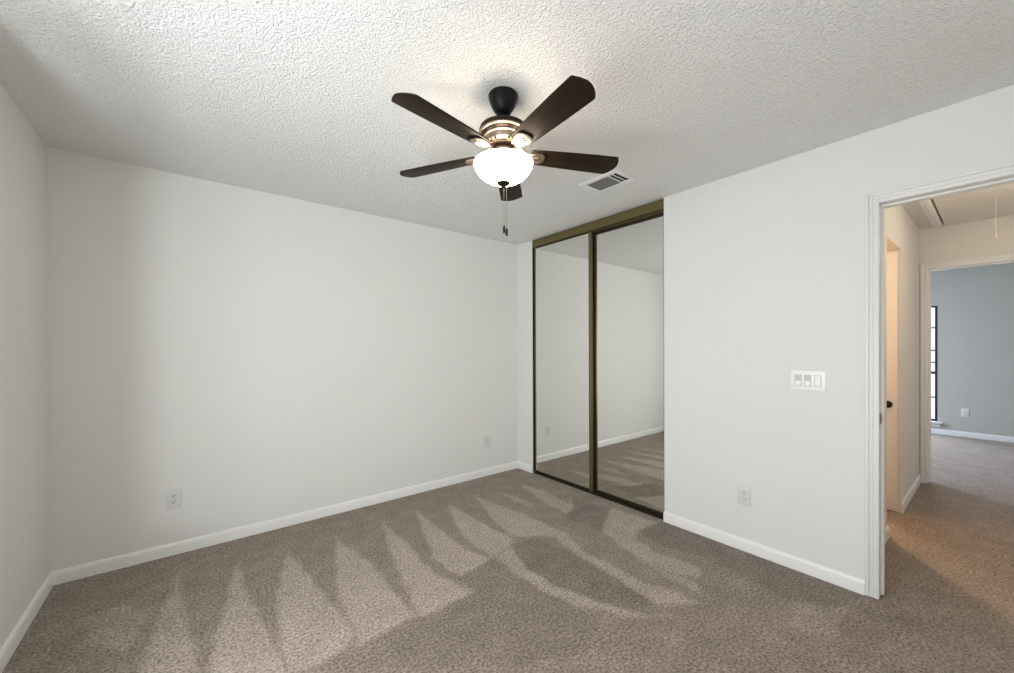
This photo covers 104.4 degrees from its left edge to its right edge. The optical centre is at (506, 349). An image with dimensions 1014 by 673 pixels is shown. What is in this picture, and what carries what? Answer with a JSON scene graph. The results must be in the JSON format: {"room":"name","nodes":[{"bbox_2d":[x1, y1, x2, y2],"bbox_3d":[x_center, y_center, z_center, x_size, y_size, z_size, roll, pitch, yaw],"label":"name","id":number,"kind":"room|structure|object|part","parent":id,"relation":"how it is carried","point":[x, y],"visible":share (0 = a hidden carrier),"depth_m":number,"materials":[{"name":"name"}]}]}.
{"room":"empty bedroom","nodes":[
{"label":"empty bedroom","id":0,"kind":"room"},
{"bbox_2d":[0,83,50,649],"bbox_3d":[-1.365,0.097,0.608,0.115,2.440,3.941,0,0,-38],"label":"wall","id":1,"kind":"structure","parent":0,"point":[25,559],"depth_m":1.85,"materials":[{"name":"white paint"}]},
{"bbox_2d":[0,573,53,672],"bbox_3d":[-1.342,1.278,0.693,0.013,0.076,3.812,0,0,-38],"label":"baseboard","id":2,"kind":"structure","parent":1,"relation":"attached to","point":[7,650],"depth_m":1.82,"materials":[{"name":"white paint"}]},
{"bbox_2d":[47,147,517,571],"bbox_3d":[-0.970,0.083,3.513,4.348,2.440,0.115,0,0,-38],"label":"wall","id":3,"kind":"structure","parent":0,"point":[259,356],"depth_m":2.77,"materials":[{"name":"white paint"}]},
{"bbox_2d":[166,488,181,509],"bbox_3d":[-2.128,0.956,2.514,0.076,0.122,0.009,0,0,-38],"label":"wall outlet","id":4,"kind":"object","parent":3,"relation":"attached to","point":[173,497],"visible":1,"depth_m":2.51,"materials":[{"name":"white plastic"}]},
{"bbox_2d":[50,461,517,584],"bbox_3d":[-1.204,1.267,3.247,3.406,0.076,0.013,0,0,-38],"label":"baseboard","id":5,"kind":"structure","parent":3,"relation":"attached to","point":[73,573],"depth_m":2.76,"materials":[{"name":"white paint"}]},
{"bbox_2d":[484,435,489,447],"bbox_3d":[-0.199,0.946,4.048,0.076,0.122,0.009,0,0,-38],"label":"wall outlet","id":6,"kind":"object","parent":3,"relation":"attached to","point":[486,438],"visible":1,"depth_m":4.04,"materials":[{"name":"white plastic"}]},
{"bbox_2d":[0,0,1013,270],"bbox_3d":[2.929,-1.200,2.814,9.598,0.100,6.061,0,0,-38],"label":"ceiling","id":7,"kind":"structure","parent":0,"point":[287,98],"depth_m":1.67,"materials":[{"name":"white paint"}]},
{"bbox_2d":[391,75,618,235],"bbox_3d":[-0.015,-0.820,1.719,1.046,0.626,1.041,0,0,-38],"label":"ceiling fan","id":8,"kind":"object","parent":7,"relation":"hanging from","point":[502,165],"visible":1,"depth_m":1.66,"materials":[{"name":"brown wood"}]},
{"bbox_3d":[-0.325,-0.871,1.883,0.430,0.029,0.123,0,0,23],"label":"blade","id":9,"kind":"part","parent":8,"relation":"part of","materials":[{"name":"brown wood"}]},
{"bbox_3d":[-0.235,-0.870,1.497,0.123,0.029,0.430,0,0,41],"label":"blade","id":10,"kind":"part","parent":8,"relation":"part of","materials":[{"name":"brown wood"}]},
{"bbox_3d":[-0.014,-0.787,1.752,0.263,0.090,0.263,0,0,-38],"label":"lamp shade","id":11,"kind":"part","parent":8,"relation":"part of","materials":[{"name":"white glass"}]},
{"bbox_3d":[0.000,-0.634,1.753,0.004,0.180,0.004,0,0,-38],"label":"pull chain","id":12,"kind":"part","parent":8,"relation":"part of","materials":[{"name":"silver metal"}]},
{"bbox_3d":[0.014,-0.873,2.088,0.123,0.029,0.430,0,0,5],"label":"blade","id":13,"kind":"part","parent":8,"relation":"part of","materials":[{"name":"brown wood"}]},
{"bbox_3d":[0.160,-0.871,1.463,0.123,0.029,0.430,0,0,-31],"label":"blade","id":14,"kind":"part","parent":8,"relation":"part of","materials":[{"name":"brown wood"}]},
{"bbox_3d":[0.314,-0.873,1.829,0.430,0.029,0.123,0,0,-13],"label":"blade","id":15,"kind":"part","parent":8,"relation":"part of","materials":[{"name":"brown wood"}]},
{"bbox_2d":[578,169,635,193],"bbox_3d":[0.678,-1.137,2.670,0.227,0.007,0.314,0,0,-38],"label":"ceiling vent","id":16,"kind":"object","parent":7,"relation":"in","point":[614,178],"visible":1,"depth_m":2.65,"materials":[{"name":"white metal"}]},
{"bbox_2d":[919,182,1013,237],"bbox_3d":[3.701,-0.986,2.904,1.380,0.334,0.842,0,0,-38],"label":"attic hatch","id":17,"kind":"object","parent":7,"relation":"attached to","point":[995,201],"visible":0.7,"depth_m":3.10,"materials":[{"name":"white paint"}]},
{"bbox_3d":[3.700,-1.135,2.904,1.380,0.036,0.842,0,0,-38],"label":"hatch frame","id":18,"kind":"part","parent":17,"relation":"part of","materials":[{"name":"white paint"}]},
{"bbox_3d":[3.727,-1.139,2.920,1.314,0.022,0.706,0,0,-38],"label":"hatch panel","id":19,"kind":"part","parent":17,"relation":"part of","materials":[{"name":"white paint"}]},
{"bbox_2d":[2,433,1013,672],"bbox_3d":[2.981,1.290,2.825,9.533,0.001,6.010,0,0,-38],"label":"floor","id":20,"kind":"structure","parent":0,"point":[517,570],"depth_m":2.04,"materials":[{"name":"beige carpet"}]},
{"bbox_2d":[517,85,1013,579],"bbox_3d":[1.392,0.076,2.800,0.115,2.440,3.941,0,0,-38],"label":"wall","id":21,"kind":"structure","parent":0,"point":[764,266],"depth_m":2.37,"materials":[{"name":"white paint"}]},
{"bbox_2d":[518,461,532,472],"bbox_3d":[0.200,1.257,4.207,0.013,0.076,0.230,0,0,-38],"label":"baseboard","id":22,"kind":"structure","parent":21,"relation":"attached to","point":[526,467],"depth_m":4.20,"materials":[{"name":"white paint"}]},
{"bbox_2d":[532,199,663,519],"bbox_3d":[0.772,0.078,3.575,0.101,2.434,1.471,0,0,-38],"label":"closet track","id":23,"kind":"object","parent":21,"relation":"attached to","point":[657,207],"visible":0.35,"depth_m":3.43,"materials":[{"name":"gold metal"}]},
{"bbox_2d":[534,231,593,491],"bbox_3d":[0.538,0.109,3.834,0.024,2.344,0.760,0,0,-38],"label":"mirror door","id":24,"kind":"structure","parent":23,"relation":"attached to","point":[563,269],"depth_m":3.79,"materials":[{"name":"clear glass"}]},
{"bbox_3d":[0.527,-1.058,3.836,0.024,0.010,0.706,0,0,-38],"label":"rail","id":25,"kind":"part","parent":24,"relation":"part of","materials":[{"name":"brown metal"}]},
{"bbox_3d":[0.537,1.272,3.846,0.024,0.018,0.706,0,0,-38],"label":"rail","id":26,"kind":"part","parent":24,"relation":"part of","materials":[{"name":"brown metal"}]},
{"bbox_2d":[593,213,663,514],"bbox_3d":[1.008,0.110,3.300,0.024,2.344,0.733,0,0,-38],"label":"mirror door","id":27,"kind":"structure","parent":23,"relation":"attached to","point":[628,283],"depth_m":3.27,"materials":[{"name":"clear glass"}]},
{"bbox_3d":[1.015,-1.045,3.281,0.024,0.034,0.665,0,0,-38],"label":"rail","id":28,"kind":"part","parent":27,"relation":"part of","materials":[{"name":"brown metal"}]},
{"bbox_3d":[1.024,1.272,3.291,0.024,0.018,0.665,0,0,-38],"label":"rail","id":29,"kind":"part","parent":27,"relation":"part of","materials":[{"name":"brown metal"}]},
{"bbox_2d":[738,485,750,506],"bbox_3d":[1.531,0.944,2.534,0.009,0.122,0.076,0,0,-38],"label":"wall outlet","id":30,"kind":"object","parent":21,"relation":"attached to","point":[744,493],"visible":1,"depth_m":2.53,"materials":[{"name":"white plastic"}]},
{"bbox_2d":[663,511,864,594],"bbox_3d":[1.540,1.259,2.522,0.013,0.076,1.135,0,0,-38],"label":"baseboard","id":31,"kind":"structure","parent":21,"relation":"attached to","point":[841,579],"depth_m":2.40,"materials":[{"name":"white paint"}]},
{"bbox_2d":[791,370,825,391],"bbox_3d":[1.736,0.180,2.266,0.012,0.114,0.165,0,0,-38],"label":"light switch","id":32,"kind":"object","parent":21,"relation":"attached to","point":[800,380],"visible":1,"depth_m":2.26,"materials":[{"name":"white plastic"}]},
{"bbox_2d":[865,161,1013,599],"bbox_3d":[2.228,0.242,1.750,0.149,2.103,0.926,0,0,-38],"label":"door frame","id":33,"kind":"structure","parent":21,"relation":"attached to","point":[875,203],"depth_m":2.04,"materials":[{"name":"white paint"}]},
{"bbox_2d":[885,205,918,526],"bbox_3d":[2.931,0.069,3.030,2.581,2.440,0.115,0,0,-38],"label":"wall","id":34,"kind":"structure","parent":0,"point":[901,232],"depth_m":3.24,"materials":[{"name":"white paint"}]},
{"bbox_2d":[885,526,888,543],"bbox_3d":[2.308,1.256,2.454,0.834,0.076,0.013,0,0,-38],"label":"baseboard","id":35,"kind":"structure","parent":34,"relation":"attached to","point":[886,527],"depth_m":2.66,"materials":[{"name":"white paint"}]},
{"bbox_2d":[887,252,897,510],"bbox_3d":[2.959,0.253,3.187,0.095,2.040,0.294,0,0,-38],"label":"door","id":36,"kind":"structure","parent":34,"relation":"in","point":[892,258],"depth_m":3.10,"materials":[{"name":"white paint"}]},
{"bbox_3d":[3.008,0.430,3.101,0.063,0.057,0.057,0,0,-38],"label":"knob","id":37,"kind":"part","parent":36,"relation":"part of","materials":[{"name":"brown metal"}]},
{"bbox_2d":[901,475,920,512],"bbox_3d":[3.547,1.247,3.439,1.120,0.076,0.013,0,0,-38],"label":"baseboard","id":38,"kind":"structure","parent":34,"relation":"attached to","point":[916,484],"depth_m":3.35,"materials":[{"name":"white paint"}]},
{"bbox_2d":[919,215,1013,483],"bbox_3d":[4.343,0.062,3.421,0.115,2.440,5.250,0,0,-38],"label":"wall","id":39,"kind":"structure","parent":0,"point":[975,239],"depth_m":3.58,"materials":[{"name":"white paint"}]},
{"bbox_2d":[921,254,1013,483],"bbox_3d":[4.315,0.231,3.443,0.132,2.093,0.942,0,0,-38],"label":"door frame","id":40,"kind":"structure","parent":39,"relation":"attached to","point":[926,269],"depth_m":3.75,"materials":[{"name":"white paint"}]},
{"bbox_2d":[931,263,1013,436],"bbox_3d":[6.871,0.043,5.431,0.115,2.440,5.250,0,0,-38],"label":"wall","id":41,"kind":"structure","parent":0,"point":[975,305],"depth_m":5.58,"materials":[{"name":"grey paint"}]},
{"bbox_2d":[931,306,941,426],"bbox_3d":[6.194,0.250,6.196,0.115,1.815,0.910,0,0,-38],"label":"window","id":42,"kind":"structure","parent":41,"relation":"in","point":[934,423],"depth_m":5.89,"materials":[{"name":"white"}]},
{"bbox_3d":[6.220,0.207,6.216,0.048,1.730,0.810,0,0,-38],"label":"frame","id":43,"kind":"part","parent":42,"relation":"part of","materials":[{"name":"black"}]},
{"bbox_3d":[6.178,1.117,6.185,0.067,0.080,0.910,0,0,-38],"label":"sill","id":44,"kind":"part","parent":42,"relation":"part of","materials":[{"name":"white paint"}]},
{"bbox_2d":[961,408,968,416],"bbox_3d":[6.610,0.911,5.668,0.009,0.122,0.076,0,0,-38],"label":"wall outlet","id":45,"kind":"object","parent":41,"relation":"attached to","point":[964,412],"visible":1,"depth_m":5.67,"materials":[{"name":"white plastic"}]},
{"bbox_2d":[931,428,1013,442],"bbox_3d":[6.825,1.225,5.396,0.013,0.076,5.050,0,0,-38],"label":"baseboard","id":46,"kind":"structure","parent":41,"relation":"attached to","point":[934,431],"depth_m":5.60,"materials":[{"name":"white paint"}]}
]}

